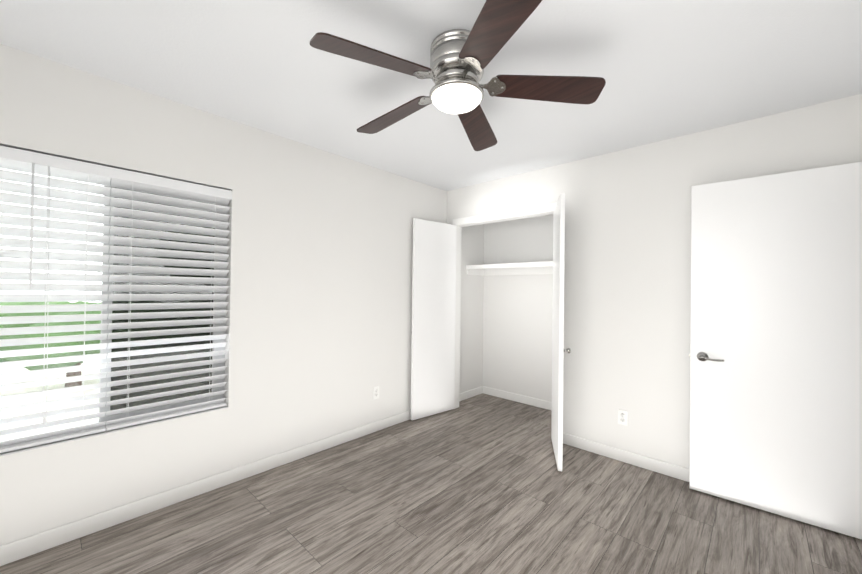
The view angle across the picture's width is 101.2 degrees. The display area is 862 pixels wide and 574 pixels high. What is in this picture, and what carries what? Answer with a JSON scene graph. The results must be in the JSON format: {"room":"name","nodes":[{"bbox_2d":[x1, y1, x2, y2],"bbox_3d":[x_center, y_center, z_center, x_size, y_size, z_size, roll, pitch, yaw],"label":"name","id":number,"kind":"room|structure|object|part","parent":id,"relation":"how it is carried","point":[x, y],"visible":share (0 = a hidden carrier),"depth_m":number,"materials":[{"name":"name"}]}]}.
{"room":"empty bedroom","nodes":[
{"label":"empty bedroom","id":0,"kind":"room"},
{"bbox_2d":[0,44,483,545],"bbox_3d":[-0.917,0.108,2.954,0.150,2.440,4.770,0,-1,43],"label":"wall","id":1,"kind":"structure","parent":0,"point":[318,339],"depth_m":2.51,"materials":[{"name":"paint"}]},
{"bbox_2d":[0,169,227,455],"bbox_3d":[-1.808,0.066,1.980,0.134,1.465,1.210,0,-1,43],"label":"window","id":2,"kind":"structure","parent":1,"relation":"in","point":[106,389],"depth_m":1.99,"materials":[{"name":"metal"}]},
{"bbox_3d":[-1.839,0.066,2.009,0.004,1.385,1.130,0,-1,43],"label":"glass","id":3,"kind":"part","parent":2,"relation":"part of","materials":[{"name":"clear glass"}]},
{"bbox_2d":[0,144,228,189],"bbox_3d":[-1.778,-0.643,1.966,0.054,0.043,1.194,0,-1,43],"label":"blind headrail","id":4,"kind":"object","parent":2,"relation":"attached to","point":[108,166],"visible":0.11,"depth_m":1.93,"materials":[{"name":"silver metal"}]},
{"bbox_2d":[0,146,231,452],"bbox_3d":[-1.774,0.062,1.949,0.089,1.454,1.206,0,-1,43],"label":"window blind","id":5,"kind":"object","parent":2,"relation":"attached to","point":[32,163],"visible":0.94,"depth_m":1.95,"materials":[{"name":"white plastic"}]},
{"bbox_2d":[110,188,215,412],"bbox_3d":[-1.629,0.070,2.213,0.001,1.385,0.545,0,-1,43],"label":"screen","id":6,"kind":"object","parent":2,"relation":"attached to","point":[142,393],"depth_m":2.18,"materials":[{"name":"grey"}]},
{"bbox_2d":[0,410,410,565],"bbox_3d":[-1.116,1.277,2.623,0.016,0.092,3.750,0,-1,43],"label":"baseboard","id":7,"kind":"structure","parent":1,"relation":"attached to","point":[35,544],"depth_m":2.12,"materials":[{"name":"paint"}]},
{"bbox_2d":[373,386,378,399],"bbox_3d":[-0.507,0.982,3.284,0.008,0.114,0.070,0,-1,43],"label":"electrical outlet","id":8,"kind":"object","parent":1,"relation":"attached to","point":[375,392],"visible":1,"depth_m":3.28,"materials":[{"name":"white plastic"}]},
{"bbox_2d":[459,386,482,401],"bbox_3d":[0.447,1.312,4.311,0.016,0.092,0.650,0,-1,43],"label":"baseboard","id":9,"kind":"structure","parent":1,"relation":"attached to","point":[470,393],"depth_m":4.34,"materials":[{"name":"paint"}]},
{"bbox_2d":[0,393,861,573],"bbox_3d":[0.652,1.386,1.476,4.470,0.100,4.770,0,-1,43],"label":"floor","id":10,"kind":"structure","parent":0,"point":[479,484],"depth_m":2.01,"materials":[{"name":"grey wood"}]},
{"bbox_2d":[0,0,861,190],"bbox_3d":[0.685,-1.153,1.497,4.470,0.100,4.770,0,-1,43],"label":"ceiling","id":11,"kind":"structure","parent":0,"point":[667,69],"depth_m":1.76,"materials":[{"name":"paint"}]},
{"bbox_2d":[310,0,605,150],"bbox_3d":[0.085,-0.969,1.662,1.234,0.282,1.268,0,-1,43],"label":"fan","id":12,"kind":"object","parent":11,"relation":"hanging from","point":[460,59],"visible":1,"depth_m":1.55,"materials":[{"name":"brown wood"}]},
{"bbox_3d":[-0.230,-0.917,1.423,0.237,0.074,0.491,0,-1,43],"label":"blade","id":13,"kind":"part","parent":12,"relation":"part of","materials":[{"name":"brown wood"}]},
{"bbox_3d":[-0.204,-0.913,1.895,0.494,0.074,0.158,0,-1,43],"label":"blade","id":14,"kind":"part","parent":12,"relation":"part of","materials":[{"name":"brown wood"}]},
{"bbox_3d":[0.118,-0.855,1.642,0.232,0.054,0.232,0,-1,43],"label":"lamp shade","id":15,"kind":"part","parent":12,"relation":"part of","materials":[{"name":"white glass"}]},
{"bbox_3d":[0.263,-0.906,2.030,0.283,0.074,0.486,0,-1,43],"label":"blade","id":16,"kind":"part","parent":12,"relation":"part of","materials":[{"name":"brown wood"}]},
{"bbox_3d":[0.223,-0.913,1.241,0.458,0.074,0.350,0,-1,43],"label":"blade","id":17,"kind":"part","parent":12,"relation":"part of","materials":[{"name":"brown wood"}]},
{"bbox_3d":[0.534,-0.906,1.621,0.437,0.074,0.386,0,-1,43],"label":"blade","id":18,"kind":"part","parent":12,"relation":"part of","materials":[{"name":"brown wood"}]},
{"bbox_2d":[482,214,552,401],"bbox_3d":[1.888,0.149,3.525,3.190,2.440,0.120,0,-1,43],"label":"wall","id":19,"kind":"structure","parent":0,"point":[517,333],"depth_m":4.22,"materials":[{"name":"paint"}]},
{"bbox_2d":[466,261,552,275],"bbox_3d":[1.089,-0.203,3.934,1.460,0.110,0.375,0,-1,43],"label":"closet shelf","id":20,"kind":"object","parent":19,"relation":"attached to","point":[529,268],"visible":0.65,"depth_m":4.12,"materials":[{"name":"paint"}]},
{"bbox_2d":[483,386,551,409],"bbox_3d":[1.192,1.319,4.053,1.428,0.092,0.016,0,-1,43],"label":"baseboard","id":21,"kind":"structure","parent":19,"relation":"attached to","point":[536,402],"depth_m":4.19,"materials":[{"name":"paint"}]},
{"bbox_2d":[447,94,861,468],"bbox_3d":[1.328,0.138,3.008,3.070,2.440,0.100,0,-1,43],"label":"wall","id":22,"kind":"structure","parent":0,"point":[627,295],"depth_m":2.69,"materials":[{"name":"paint"}]},
{"bbox_2d":[410,218,456,420],"bbox_3d":[0.039,0.325,3.730,0.579,2.020,0.032,1,-1,-40],"label":"closet door","id":23,"kind":"structure","parent":22,"relation":"in","point":[433,323],"depth_m":3.70,"materials":[{"name":"paint"}]},
{"bbox_2d":[453,202,556,408],"bbox_3d":[0.711,0.302,3.564,1.210,2.105,0.119,0,-1,43],"label":"trim","id":24,"kind":"structure","parent":22,"relation":"attached to","point":[528,212],"depth_m":3.86,"materials":[{"name":"paint"}]},
{"bbox_2d":[551,194,564,470],"bbox_3d":[1.021,0.331,2.858,0.032,2.020,0.579,1,0,14],"label":"closet door","id":25,"kind":"structure","parent":22,"relation":"in","point":[558,324],"depth_m":2.64,"materials":[{"name":"paint"}]},
{"bbox_2d":[618,409,627,425],"bbox_3d":[1.495,1.018,2.761,0.070,0.114,0.008,0,-1,43],"label":"electrical outlet","id":26,"kind":"object","parent":22,"relation":"attached to","point":[622,417],"visible":1,"depth_m":2.76,"materials":[{"name":"white plastic"}]},
{"bbox_2d":[563,433,689,481],"bbox_3d":[1.746,1.313,2.518,1.776,0.092,0.016,0,-1,43],"label":"baseboard","id":27,"kind":"structure","parent":22,"relation":"attached to","point":[660,466],"depth_m":2.71,"materials":[{"name":"paint"}]},
{"bbox_3d":[1.225,0.116,0.549,0.120,2.440,3.850,0,-1,43],"label":"wall","id":28,"kind":"structure","parent":0,"visible":0},
{"bbox_2d":[689,162,861,538],"bbox_3d":[2.058,0.335,2.132,0.798,2.025,0.035,0,-1,40],"label":"entry door","id":29,"kind":"structure","parent":28,"relation":"in","point":[776,326],"depth_m":2.10,"materials":[{"name":"paint"}]},
{"bbox_2d":[689,352,724,361],"bbox_3d":[1.813,0.458,2.333,0.188,0.062,0.136,0,-1,40],"label":"door lever","id":30,"kind":"object","parent":29,"relation":"attached to","point":[702,356],"visible":0.75,"depth_m":2.31,"materials":[{"name":"silver metal"}]},
{"label":"outside","id":31,"kind":"structure","parent":0,"visible":0},
{"bbox_2d":[0,359,99,439],"bbox_3d":[-6.232,1.523,7.524,13.850,0.250,24.000,0,-1,43],"label":"ground","id":32,"kind":"structure","parent":31,"point":[49,397],"depth_m":4.26,"materials":[{"name":"white concrete"}]},
{"bbox_2d":[0,301,100,361],"bbox_3d":[-6.779,0.953,8.140,1.660,1.577,16.316,0,-1,43],"label":"hedge","id":33,"kind":"object","parent":32,"relation":"on","point":[19,303],"depth_m":6.76,"materials":[{"name":"green plant"}]},
{"bbox_2d":[0,302,100,387],"bbox_3d":[-4.912,0.789,5.049,1.379,1.210,1.686,0,-1,43],"label":"tree","id":34,"kind":"object","parent":32,"relation":"on","point":[72,384],"depth_m":4.53,"materials":[{"name":"green plant"}]},
{"bbox_2d":[0,168,102,302],"bbox_3d":[-7.617,-2.059,8.879,0.050,7.300,24.000,0,-1,43],"label":"sky","id":35,"kind":"structure","parent":31,"point":[50,282],"depth_m":7.92,"materials":[{"name":"white"}]}
]}

